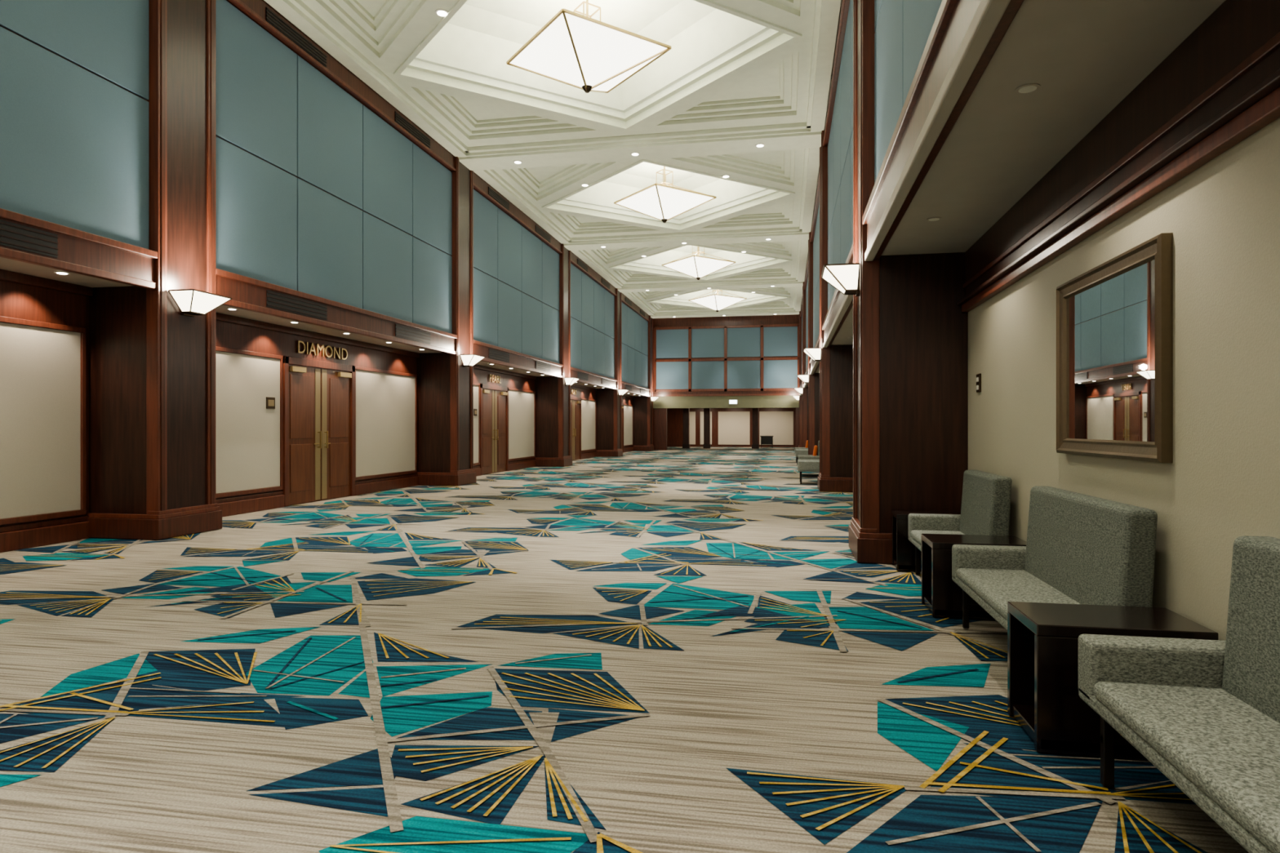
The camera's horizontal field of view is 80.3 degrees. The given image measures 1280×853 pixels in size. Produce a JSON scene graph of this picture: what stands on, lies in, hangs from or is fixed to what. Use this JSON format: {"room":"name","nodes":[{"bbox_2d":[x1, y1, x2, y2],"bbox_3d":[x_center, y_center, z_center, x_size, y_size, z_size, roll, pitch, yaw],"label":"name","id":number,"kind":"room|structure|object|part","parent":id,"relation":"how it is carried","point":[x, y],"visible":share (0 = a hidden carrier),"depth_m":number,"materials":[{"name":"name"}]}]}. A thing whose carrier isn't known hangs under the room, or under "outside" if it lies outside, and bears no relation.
{"room":"hotel ballroom foyer","nodes":[
{"label":"hotel ballroom foyer","id":0,"kind":"room"},
{"bbox_2d":[226,307,237,310],"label":"recessed light","id":1,"kind":"object","parent":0,"point":[230,308],"depth_m":10.41,"materials":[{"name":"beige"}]},
{"bbox_2d":[0,280,632,526],"bbox_3d":[-4.850,-0.360,17.625,0.150,3.320,50.000,0,0,11],"label":"wall","id":2,"kind":"structure","parent":0,"point":[17,300],"depth_m":11.35,"materials":[{"name":"brown wood"}]},
{"bbox_2d":[0,445,633,552],"bbox_3d":[-4.817,1.170,17.212,0.070,0.260,47.400,0,0,11],"label":"baseboard","id":3,"kind":"structure","parent":2,"relation":"attached to","point":[20,536],"depth_m":10.96,"materials":[{"name":"brown wood"}]},
{"bbox_2d":[0,269,633,398],"bbox_3d":[-4.817,-1.570,17.212,0.070,0.100,47.400,0,0,11],"label":"crown molding","id":4,"kind":"structure","parent":2,"relation":"attached to","point":[5,275],"depth_m":11.71,"materials":[{"name":"brown wood"}]},
{"bbox_2d":[280,355,355,506],"bbox_3d":[-5.554,0.076,13.255,0.106,2.432,2.040,0,0,11],"label":"door","id":5,"kind":"structure","parent":2,"relation":"in","point":[319,396],"depth_m":13.18,"materials":[{"name":"brown wood"}]},
{"bbox_2d":[297,340,347,359],"bbox_3d":[-5.567,-1.332,13.364,0.024,0.210,1.449,0,0,11],"label":"name sign","id":6,"kind":"object","parent":2,"relation":"attached to","point":[340,354],"visible":1,"depth_m":13.32,"materials":[{"name":"gold metal"}]},
{"bbox_2d":[480,383,508,475],"bbox_3d":[-4.042,0.076,21.161,0.106,2.432,2.040,0,0,11],"label":"door","id":7,"kind":"structure","parent":2,"relation":"in","point":[494,399],"depth_m":21.08,"materials":[{"name":"brown wood"}]},
{"bbox_2d":[488,374,501,383],"bbox_3d":[-4.054,-1.333,21.275,0.024,0.206,0.837,0,0,11],"label":"name sign","id":8,"kind":"object","parent":2,"relation":"attached to","point":[497,379],"visible":1,"depth_m":21.22,"materials":[{"name":"gold metal"}]},
{"bbox_2d":[570,388,577,395],"bbox_3d":[-2.541,-1.331,29.184,0.024,0.207,0.743,0,0,11],"label":"name sign","id":9,"kind":"object","parent":2,"relation":"attached to","point":[572,391],"visible":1,"depth_m":29.14,"materials":[{"name":"gold metal"}]},
{"bbox_2d":[570,395,581,460],"bbox_3d":[-2.529,0.076,29.068,0.106,2.432,2.040,0,0,11],"label":"door","id":10,"kind":"structure","parent":2,"relation":"in","point":[575,402],"depth_m":29.37,"materials":[{"name":"brown wood"}]},
{"bbox_2d":[622,403,623,452],"bbox_3d":[-1.017,0.076,36.975,0.106,2.432,2.040,0,0,11],"label":"door","id":11,"kind":"structure","parent":2,"relation":"in","point":[622,403],"depth_m":37.82,"materials":[{"name":"brown wood"}]},
{"bbox_2d":[0,315,633,525],"bbox_3d":[-4.827,-0.060,17.213,0.045,2.155,47.254,0,0,11],"label":"wall","id":12,"kind":"structure","parent":0,"point":[42,365],"depth_m":10.95,"materials":[{"name":"beige paint"}]},
{"bbox_2d":[266,396,275,408],"bbox_3d":[-5.818,-0.370,11.961,0.018,0.180,0.200,0,0,11],"label":"wall plaque","id":13,"kind":"object","parent":12,"relation":"attached to","point":[270,402],"depth_m":11.95,"materials":[{"name":"metal"}]},
{"bbox_2d":[0,257,641,395],"bbox_3d":[-4.434,-1.670,17.138,0.850,0.100,47.400,0,0,11],"label":"ceiling soffit","id":14,"kind":"structure","parent":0,"point":[8,264],"depth_m":11.16,"materials":[{"name":"paint"}]},
{"bbox_2d":[53,271,69,274],"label":"recessed light","id":15,"kind":"object","parent":14,"relation":"in","point":[56,272],"depth_m":7.95,"materials":[{"name":"beige"}]},
{"bbox_2d":[0,0,649,388],"bbox_3d":[-4.075,-4.190,17.070,0.280,4.420,47.400,0,0,11],"label":"wall","id":16,"kind":"structure","parent":0,"point":[320,191],"depth_m":11.22,"materials":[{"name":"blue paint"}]},
{"bbox_2d":[0,219,57,257],"bbox_3d":[-5.833,-1.781,7.238,0.042,0.232,0.557,0,0,11],"label":"air vent","id":17,"kind":"object","parent":16,"relation":"in","point":[26,238],"depth_m":7.23,"materials":[{"name":"brown metal"}]},
{"bbox_2d":[266,6,326,66],"bbox_3d":[-5.071,-5.724,11.220,0.042,0.198,1.392,0,0,11],"label":"air vent","id":18,"kind":"object","parent":16,"relation":"in","point":[272,18],"depth_m":11.18,"materials":[{"name":"brown metal"}]},
{"bbox_2d":[266,289,327,319],"bbox_3d":[-5.069,-1.781,11.231,0.042,0.232,1.413,0,0,11],"label":"air vent","id":19,"kind":"object","parent":16,"relation":"in","point":[277,300],"depth_m":11.16,"materials":[{"name":"brown metal"}]},
{"bbox_2d":[0,208,649,396],"bbox_3d":[-3.997,-1.785,17.055,0.160,0.430,47.400,0,0,11],"label":"trim","id":20,"kind":"structure","parent":16,"relation":"attached to","point":[78,251],"depth_m":10.03,"materials":[{"name":"brown wood"}]},
{"bbox_2d":[395,111,430,148],"bbox_3d":[-4.406,-5.724,14.698,0.042,0.198,1.377,0,0,11],"label":"air vent","id":21,"kind":"object","parent":16,"relation":"in","point":[400,120],"depth_m":14.68,"materials":[{"name":"brown metal"}]},
{"bbox_2d":[395,324,431,344],"bbox_3d":[-4.402,-1.781,14.716,0.042,0.232,1.413,0,0,11],"label":"air vent","id":22,"kind":"object","parent":16,"relation":"in","point":[402,331],"depth_m":14.66,"materials":[{"name":"brown metal"}]},
{"bbox_2d":[488,186,509,210],"bbox_3d":[-3.564,-5.724,19.100,0.042,0.196,1.385,0,0,11],"label":"air vent","id":23,"kind":"object","parent":16,"relation":"in","point":[491,193],"depth_m":19.10,"materials":[{"name":"brown metal"}]},
{"bbox_2d":[488,348,510,362],"bbox_3d":[-3.558,-1.781,19.129,0.042,0.232,1.445,0,0,11],"label":"air vent","id":24,"kind":"object","parent":16,"relation":"in","point":[494,354],"depth_m":19.07,"materials":[{"name":"brown metal"}]},
{"bbox_2d":[535,360,551,372],"bbox_3d":[-2.894,-1.781,22.603,0.042,0.231,1.397,0,0,11],"label":"air vent","id":25,"kind":"object","parent":16,"relation":"in","point":[540,366],"depth_m":22.61,"materials":[{"name":"brown metal"}]},
{"bbox_2d":[473,408,477,415],"bbox_3d":[-4.306,-0.370,19.868,0.018,0.180,0.200,0,0,11],"label":"wall plaque","id":26,"kind":"object","parent":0,"point":[475,411],"depth_m":19.85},
{"bbox_2d":[263,0,840,318],"bbox_3d":[-0.055,-6.480,16.555,8.010,1.240,49.900,0,0,11],"label":"ceiling","id":27,"kind":"structure","parent":0,"point":[736,76],"depth_m":15.02,"materials":[{"name":"paint"}]},
{"bbox_2d":[435,8,448,17],"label":"recessed light","id":28,"kind":"object","parent":27,"relation":"in","point":[440,12],"depth_m":11.06,"materials":[{"name":"beige"}]},
{"bbox_2d":[513,160,522,164],"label":"recessed light","id":29,"kind":"object","parent":27,"relation":"in","point":[517,162],"depth_m":16.78,"materials":[{"name":"beige"}]},
{"bbox_2d":[506,0,671,93],"bbox_3d":[-0.859,-6.270,12.356,1.972,1.660,1.972,0,0,-34],"label":"pendant lantern","id":30,"kind":"object","parent":27,"relation":"hanging from","point":[588,54],"visible":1,"depth_m":11.95,"materials":[{"name":"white glass"}]},
{"bbox_2d":[630,151,639,155],"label":"recessed light","id":31,"kind":"object","parent":27,"relation":"in","point":[635,153],"depth_m":16.28,"materials":[{"name":"beige"}]},
{"bbox_2d":[613,166,716,222],"bbox_3d":[0.654,-6.270,20.263,1.972,1.660,1.972,0,0,-34],"label":"pendant lantern","id":32,"kind":"object","parent":27,"relation":"hanging from","point":[663,202],"visible":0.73,"depth_m":19.86,"materials":[{"name":"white glass"}]},
{"bbox_2d":[661,245,735,279],"bbox_3d":[2.167,-6.270,28.170,1.972,1.660,1.972,0,0,-34],"label":"pendant lantern","id":33,"kind":"object","parent":27,"relation":"hanging from","point":[697,267],"visible":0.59,"depth_m":27.78,"materials":[{"name":"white glass"}]},
{"bbox_2d":[688,288,746,311],"bbox_3d":[3.679,-6.270,36.076,1.972,1.660,1.972,0,0,-34],"label":"pendant lantern","id":34,"kind":"object","parent":27,"relation":"hanging from","point":[716,302],"visible":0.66,"depth_m":35.69,"materials":[{"name":"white glass"}]},
{"bbox_2d":[755,143,764,147],"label":"recessed light","id":35,"kind":"object","parent":27,"relation":"in","point":[759,145],"depth_m":15.80,"materials":[{"name":"beige"}]},
{"bbox_2d":[0,446,1248,852],"bbox_3d":[0.640,1.346,20.189,9.870,0.108,57.300,0,0,11],"label":"floor","id":36,"kind":"structure","parent":0,"point":[676,649],"depth_m":3.72,"materials":[{"name":"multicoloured carpet"}]},
{"bbox_2d":[85,0,222,540],"bbox_3d":[-5.873,-2.350,9.218,1.000,7.300,1.000,0,0,11],"label":"column","id":37,"kind":"structure","parent":36,"relation":"on","point":[152,366],"depth_m":8.87,"materials":[{"name":"brown wood"}]},
{"bbox_2d":[168,288,232,316],"bbox_3d":[-5.275,-1.475,9.103,0.377,0.290,0.634,0,0,11],"label":"wall sconce","id":38,"kind":"object","parent":37,"relation":"attached to","point":[191,302],"visible":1,"depth_m":8.99,"materials":[{"name":"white glass"}]},
{"bbox_2d":[416,156,476,485],"bbox_3d":[-4.360,-2.350,17.124,1.000,7.300,1.000,0,0,11],"label":"column","id":39,"kind":"structure","parent":36,"relation":"on","point":[445,388],"depth_m":16.73,"materials":[{"name":"brown wood"}]},
{"bbox_2d":[459,354,485,367],"bbox_3d":[-3.762,-1.475,17.010,0.377,0.290,0.634,0,0,11],"label":"wall sconce","id":40,"kind":"object","parent":39,"relation":"attached to","point":[468,360],"visible":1,"depth_m":16.86,"materials":[{"name":"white glass"}]},
{"bbox_2d":[534,244,572,466],"bbox_3d":[-2.848,-2.350,25.031,1.000,7.300,1.000,0,0,11],"label":"column","id":41,"kind":"structure","parent":36,"relation":"on","point":[553,397],"depth_m":24.62,"materials":[{"name":"brown wood"}]},
{"bbox_2d":[564,377,579,386],"bbox_3d":[-2.250,-1.475,24.916,0.377,0.290,0.634,0,0,11],"label":"wall sconce","id":42,"kind":"object","parent":41,"relation":"attached to","point":[568,381],"visible":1,"depth_m":24.76,"materials":[{"name":"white glass"}]},
{"bbox_2d":[595,288,622,457],"bbox_3d":[-1.335,-2.350,32.938,1.000,7.300,1.000,0,0,11],"label":"column","id":43,"kind":"structure","parent":36,"relation":"on","point":[608,403],"depth_m":32.52,"materials":[{"name":"brown wood"}]},
{"bbox_2d":[617,389,628,395],"bbox_3d":[-0.737,-1.475,32.823,0.377,0.290,0.634,0,0,11],"label":"wall sconce","id":44,"kind":"object","parent":43,"relation":"attached to","point":[620,392],"visible":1,"depth_m":32.65,"materials":[{"name":"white glass"}]},
{"bbox_2d":[632,315,653,450],"bbox_3d":[0.178,-2.350,40.844,1.000,7.300,1.000,0,0,11],"label":"column","id":45,"kind":"structure","parent":36,"relation":"on","point":[642,405],"depth_m":40.41,"materials":[{"name":"brown wood"}]},
{"bbox_2d":[650,395,658,401],"bbox_3d":[0.775,-1.475,40.730,0.377,0.290,0.634,0,0,11],"label":"wall sconce","id":46,"kind":"object","parent":45,"relation":"attached to","point":[652,398],"visible":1,"depth_m":40.56,"materials":[{"name":"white glass"}]},
{"bbox_2d":[682,408,689,448],"bbox_3d":[2.767,-0.014,45.465,0.410,2.612,0.410,0,0,11],"label":"pillar","id":47,"kind":"structure","parent":36,"relation":"on","point":[686,444],"depth_m":45.30,"materials":[{"name":"brown wood"}]},
{"bbox_2d":[702,408,711,448],"bbox_3d":[3.995,-0.014,45.230,0.410,2.612,0.410,0,0,11],"label":"pillar","id":48,"kind":"structure","parent":36,"relation":"on","point":[706,444],"depth_m":45.06,"materials":[{"name":"brown wood"}]},
{"bbox_2d":[751,408,759,448],"bbox_3d":[6.794,-0.014,44.694,0.410,2.612,0.410,0,0,11],"label":"pillar","id":49,"kind":"structure","parent":36,"relation":"on","point":[755,444],"depth_m":44.52,"materials":[{"name":"brown wood"}]},
{"bbox_2d":[760,435,773,448],"bbox_3d":[7.760,0.931,46.419,0.800,0.722,0.500,0,0,11],"label":"side table","id":50,"kind":"object","parent":36,"relation":"on","point":[764,439],"visible":1,"depth_m":46.55,"materials":[{"name":"brown wood"}]},
{"bbox_2d":[798,311,802,447],"bbox_3d":[8.693,-2.350,39.215,1.000,7.300,1.000,0,0,11],"label":"column","id":51,"kind":"structure","parent":36,"relation":"on","point":[800,318],"depth_m":38.85,"materials":[{"name":"brown wood"}]},
{"bbox_2d":[792,395,799,400],"bbox_3d":[8.095,-1.475,39.329,0.377,0.290,0.634,0,0,11],"label":"wall sconce","id":52,"kind":"object","parent":51,"relation":"attached to","point":[797,397],"visible":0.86,"depth_m":39.10,"materials":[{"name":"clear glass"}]},
{"bbox_2d":[794,440,808,462],"bbox_3d":[5.958,0.831,27.597,0.663,0.921,0.850,0,0,11],"label":"armchair","id":53,"kind":"object","parent":36,"relation":"on","point":[806,442],"visible":0.23,"depth_m":27.38,"materials":[{"name":"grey fabric"}]},
{"bbox_2d":[795,448,808,464],"bbox_3d":[5.545,0.831,25.436,0.663,0.921,0.850,0,0,11],"label":"armchair","id":54,"kind":"object","parent":36,"relation":"on","point":[797,451],"visible":0.45,"depth_m":25.06,"materials":[{"name":"grey fabric"}]},
{"bbox_3d":[5.473,0.885,25.094,0.640,0.230,0.150,0,0,11],"label":"arm","id":55,"kind":"part","parent":54,"relation":"part of"},
{"bbox_2d":[802,281,808,447],"bbox_3d":[7.181,-2.350,31.308,1.000,7.300,1.000,0,0,11],"label":"column","id":56,"kind":"structure","parent":36,"relation":"on","point":[805,396],"depth_m":30.94,"materials":[{"name":"brown wood"}]},
{"bbox_2d":[794,386,803,394],"bbox_3d":[6.583,-1.475,31.423,0.377,0.290,0.634,0,0,11],"label":"wall sconce","id":57,"kind":"object","parent":56,"relation":"attached to","point":[800,390],"visible":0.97,"depth_m":31.20,"materials":[{"name":"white glass"}]},
{"bbox_2d":[797,459,819,484],"bbox_3d":[3.926,0.831,17.295,0.663,0.921,0.850,0,0,11],"label":"armchair","id":58,"kind":"object","parent":36,"relation":"on","point":[803,465],"visible":0.44,"depth_m":16.92,"materials":[{"name":"grey fabric"}]},
{"bbox_3d":[3.914,0.983,17.293,0.630,0.055,0.840,0,0,11],"label":"seat","id":59,"kind":"part","parent":58,"relation":"part of","materials":[{"name":"grey fabric"}]},
{"bbox_3d":[3.854,0.885,16.953,0.640,0.230,0.150,0,0,11],"label":"arm","id":60,"kind":"part","parent":58,"relation":"part of"},
{"bbox_3d":[3.986,0.885,17.640,0.640,0.230,0.150,0,0,11],"label":"arm","id":61,"kind":"part","parent":58,"relation":"part of"},
{"bbox_2d":[798,440,819,459],"bbox_3d":[4.530,0.831,20.132,0.663,0.921,0.850,0,0,11],"label":"armchair","id":62,"kind":"object","parent":36,"relation":"on","point":[815,455],"visible":0.27,"depth_m":19.85,"materials":[{"name":"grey fabric"}]},
{"bbox_3d":[4.589,0.885,20.477,0.640,0.230,0.150,0,0,11],"label":"arm","id":63,"kind":"part","parent":62,"relation":"part of"},
{"bbox_3d":[4.458,0.885,19.790,0.640,0.230,0.150,0,0,11],"label":"arm","id":64,"kind":"part","parent":62,"relation":"part of"},
{"bbox_2d":[812,444,817,456],"bbox_3d":[4.632,0.695,20.108,0.130,0.390,0.400,0,0,11],"label":"throw pillow","id":65,"kind":"object","parent":62,"relation":"on","point":[815,451],"depth_m":19.92,"materials":[{"name":"orange fabric"}]},
{"bbox_3d":[4.774,0.655,20.086,0.166,0.570,0.530,0,0,11],"label":"backrest","id":66,"kind":"part","parent":62,"relation":"part of","materials":[{"name":"grey fabric"}]},
{"bbox_2d":[808,230,819,454],"bbox_3d":[5.668,-2.350,23.402,1.000,7.300,1.000,0,0,11],"label":"column","id":67,"kind":"structure","parent":36,"relation":"on","point":[814,380],"depth_m":23.03,"materials":[{"name":"brown wood"}]},
{"bbox_2d":[797,373,808,383],"bbox_3d":[5.070,-1.475,23.516,0.377,0.290,0.634,0,0,11],"label":"wall sconce","id":68,"kind":"object","parent":67,"relation":"attached to","point":[805,378],"visible":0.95,"depth_m":23.29,"materials":[{"name":"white glass"}]},
{"bbox_2d":[817,130,853,492],"bbox_3d":[4.155,-2.350,15.495,1.000,7.300,1.000,0,0,11],"label":"column","id":69,"kind":"structure","parent":36,"relation":"on","point":[836,366],"depth_m":15.11,"materials":[{"name":"brown wood"}]},
{"bbox_2d":[803,346,821,362],"bbox_3d":[3.558,-1.475,15.610,0.377,0.290,0.634,0,0,11],"label":"wall sconce","id":70,"kind":"object","parent":69,"relation":"attached to","point":[815,353],"visible":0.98,"depth_m":15.40,"materials":[{"name":"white glass"}]},
{"bbox_2d":[848,0,968,564],"bbox_3d":[2.643,-2.350,7.589,1.000,7.300,1.000,0,0,11],"label":"column","id":71,"kind":"structure","parent":36,"relation":"on","point":[910,331],"depth_m":7.17,"materials":[{"name":"brown wood"}]},
{"bbox_2d":[821,262,859,296],"bbox_3d":[2.045,-1.475,7.703,0.377,0.290,0.634,0,0,11],"label":"wall sconce","id":72,"kind":"object","parent":71,"relation":"attached to","point":[845,277],"visible":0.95,"depth_m":7.51,"materials":[{"name":"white glass"}]},
{"bbox_2d":[892,510,960,571],"bbox_3d":[2.641,1.038,6.886,0.640,0.506,0.320,0,0,11],"label":"side table","id":73,"kind":"object","parent":36,"relation":"on","point":[903,550],"visible":0.38,"depth_m":6.78,"materials":[{"name":"brown wood"}]},
{"bbox_2d":[907,470,1011,574],"bbox_3d":[2.545,0.831,6.136,0.563,0.921,1.150,0,0,11],"label":"lounge chair","id":74,"kind":"object","parent":36,"relation":"on","point":[985,508],"visible":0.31,"depth_m":6.07,"materials":[{"name":"grey fabric"}]},
{"bbox_3d":[2.533,0.983,6.133,0.530,0.055,1.140,0,0,11],"label":"seat","id":75,"kind":"part","parent":74,"relation":"part of","materials":[{"name":"grey fabric"}]},
{"bbox_3d":[2.632,0.885,6.628,0.540,0.230,0.150,0,0,11],"label":"arm","id":76,"kind":"part","parent":74,"relation":"part of"},
{"bbox_2d":[910,529,964,545],"bbox_3d":[2.483,0.930,6.073,0.465,0.070,0.992,0,0,11],"label":"seat cushion","id":77,"kind":"object","parent":74,"relation":"on","point":[915,535],"depth_m":6.40,"materials":[{"name":"grey fabric"}]},
{"bbox_3d":[2.726,0.655,6.025,0.166,0.570,0.980,0,0,11],"label":"backrest","id":78,"kind":"part","parent":74,"relation":"part of","materials":[{"name":"grey fabric"}]},
{"bbox_2d":[921,533,1026,619],"bbox_3d":[2.337,1.038,5.295,0.640,0.506,0.440,0,0,11],"label":"side table","id":79,"kind":"object","parent":36,"relation":"on","point":[940,593],"visible":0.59,"depth_m":5.13,"materials":[{"name":"brown wood"}]},
{"bbox_2d":[951,486,1157,630],"bbox_3d":[2.168,0.831,4.167,0.563,0.921,1.560,0,0,11],"label":"settee","id":80,"kind":"object","parent":36,"relation":"on","point":[1080,548],"visible":0.57,"depth_m":3.98,"materials":[{"name":"grey fabric"}]},
{"bbox_3d":[2.156,0.983,4.164,0.530,0.055,1.550,0,0,11],"label":"seat","id":81,"kind":"part","parent":80,"relation":"part of","materials":[{"name":"grey fabric"}]},
{"bbox_3d":[2.294,0.885,4.861,0.540,0.230,0.150,0,0,11],"label":"arm","id":82,"kind":"part","parent":80,"relation":"part of"},
{"bbox_2d":[956,568,1079,620],"bbox_3d":[2.106,0.930,4.103,0.465,0.070,1.402,0,0,11],"label":"seat cushion","id":83,"kind":"object","parent":80,"relation":"on","point":[993,588],"depth_m":4.23,"materials":[{"name":"grey fabric"}]},
{"bbox_3d":[2.349,0.655,4.056,0.166,0.570,1.390,0,0,11],"label":"backrest","id":84,"kind":"part","parent":80,"relation":"part of","materials":[{"name":"grey fabric"}]},
{"bbox_2d":[1007,601,1217,759],"bbox_3d":[1.926,1.038,3.149,0.640,0.506,0.410,0,0,11],"label":"side table","id":85,"kind":"object","parent":36,"relation":"on","point":[1043,696],"visible":0.56,"depth_m":3.00,"materials":[{"name":"brown wood"}]},
{"bbox_2d":[1078,535,1279,852],"bbox_3d":[1.757,0.831,2.016,0.563,0.921,1.580,0,0,11],"label":"settee","id":86,"kind":"object","parent":36,"relation":"on","point":[1205,713],"visible":1,"depth_m":2.41,"materials":[{"name":"grey fabric"}]},
{"bbox_3d":[1.885,0.885,2.719,0.540,0.230,0.150,0,0,11],"label":"arm","id":87,"kind":"part","parent":86,"relation":"part of"},
{"bbox_3d":[1.744,0.983,2.013,0.530,0.055,1.570,0,0,11],"label":"seat","id":88,"kind":"part","parent":86,"relation":"part of","materials":[{"name":"grey fabric"}]},
{"bbox_2d":[1093,681,1279,852],"bbox_3d":[1.694,0.930,1.952,0.465,0.070,1.422,0,0,11],"label":"seat cushion","id":89,"kind":"object","parent":86,"relation":"on","point":[1224,747],"depth_m":2.18,"materials":[{"name":"grey fabric"}]},
{"bbox_3d":[1.938,0.655,1.905,0.166,0.570,1.410,0,0,11],"label":"backrest","id":90,"kind":"part","parent":86,"relation":"part of","materials":[{"name":"grey fabric"}]},
{"bbox_2d":[721,174,729,177],"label":"recessed light","id":91,"kind":"object","parent":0,"point":[724,175],"depth_m":18.32,"materials":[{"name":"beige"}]},
{"bbox_2d":[653,314,799,394],"bbox_3d":[4.652,-3.950,41.159,9.670,4.700,0.300,0,0,11],"label":"wall","id":92,"kind":"structure","parent":0,"point":[735,354],"depth_m":41.01,"materials":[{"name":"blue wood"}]},
{"bbox_2d":[653,393,799,450],"bbox_3d":[4.646,-0.225,41.130,9.670,3.050,0.460,0,0,11],"label":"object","id":93,"kind":"structure","parent":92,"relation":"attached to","point":[664,402],"depth_m":41.11,"materials":[{"name":"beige paint"}]},
{"bbox_2d":[728,400,737,404],"bbox_3d":[5.014,-1.320,40.845,0.440,0.240,0.040,0,0,11],"label":"exit sign","id":94,"kind":"object","parent":93,"relation":"attached to","point":[731,402],"visible":1,"depth_m":40.83,"materials":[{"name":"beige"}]},
{"bbox_2d":[666,408,795,447],"bbox_3d":[5.333,-0.150,44.719,9.870,2.900,7.450,0,0,11],"label":"wall","id":95,"kind":"structure","parent":0,"point":[729,427],"depth_m":48.22,"materials":[{"name":"beige paint"}]},
{"bbox_2d":[800,0,942,381],"bbox_3d":[3.871,-4.190,15.550,0.280,4.420,47.400,0,0,11],"label":"wall","id":96,"kind":"structure","parent":0,"point":[902,28],"depth_m":9.63,"materials":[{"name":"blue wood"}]},
{"bbox_2d":[800,0,842,306],"bbox_3d":[3.738,-5.745,15.473,0.032,0.190,45.200,0,0,11],"label":"air vent","id":97,"kind":"object","parent":96,"relation":"in","point":[841,0],"visible":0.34,"depth_m":13.73,"materials":[{"name":"metal"}]},
{"bbox_2d":[800,0,1024,395],"bbox_3d":[3.792,-1.785,15.565,0.160,0.430,47.400,0,0,11],"label":"trim","id":98,"kind":"structure","parent":96,"relation":"attached to","point":[965,36],"depth_m":4.09,"materials":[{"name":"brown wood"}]},
{"bbox_2d":[807,0,1225,386],"bbox_3d":[4.229,-1.670,15.481,0.850,0.100,47.400,0,0,11],"label":"ceiling","id":99,"kind":"structure","parent":0,"point":[1085,57],"depth_m":3.79,"materials":[{"name":"paint"}]},
{"bbox_2d":[926,217,941,221],"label":"recessed light","id":100,"kind":"object","parent":99,"relation":"in","point":[933,219],"depth_m":5.91,"materials":[{"name":"beige"}]},
{"bbox_2d":[1014,83,1040,93],"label":"recessed light","id":101,"kind":"object","parent":99,"relation":"in","point":[1020,89],"depth_m":3.63,"materials":[{"name":"beige"}]},
{"bbox_2d":[968,117,1279,640],"bbox_3d":[4.795,-0.360,15.780,0.150,3.320,50.000,0,0,11],"label":"wall","id":102,"kind":"structure","parent":0,"point":[1221,485],"depth_m":3.16,"materials":[{"name":"beige paint"}]},
{"bbox_2d":[976,373,981,392],"bbox_3d":[2.960,-0.380,6.642,0.022,0.160,0.120,0,0,11],"label":"light switch","id":103,"kind":"object","parent":102,"relation":"attached to","point":[978,375],"visible":1,"depth_m":6.61,"materials":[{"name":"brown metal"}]},
{"bbox_2d":[1056,232,1173,462],"bbox_3d":[2.433,-0.345,3.979,0.055,1.010,1.310,0,0,11],"label":"wall mirror","id":104,"kind":"object","parent":102,"relation":"attached to","point":[1114,319],"visible":1,"depth_m":3.81,"materials":[{"name":"brown mirror"}]},
{"bbox_2d":[956,0,1279,312],"bbox_3d":[4.598,-1.340,15.411,0.100,0.560,47.400,0,0,11],"label":"crown molding","id":105,"kind":"structure","parent":102,"relation":"attached to","point":[1220,86],"depth_m":3.45,"materials":[{"name":"brown wood"}]}
]}

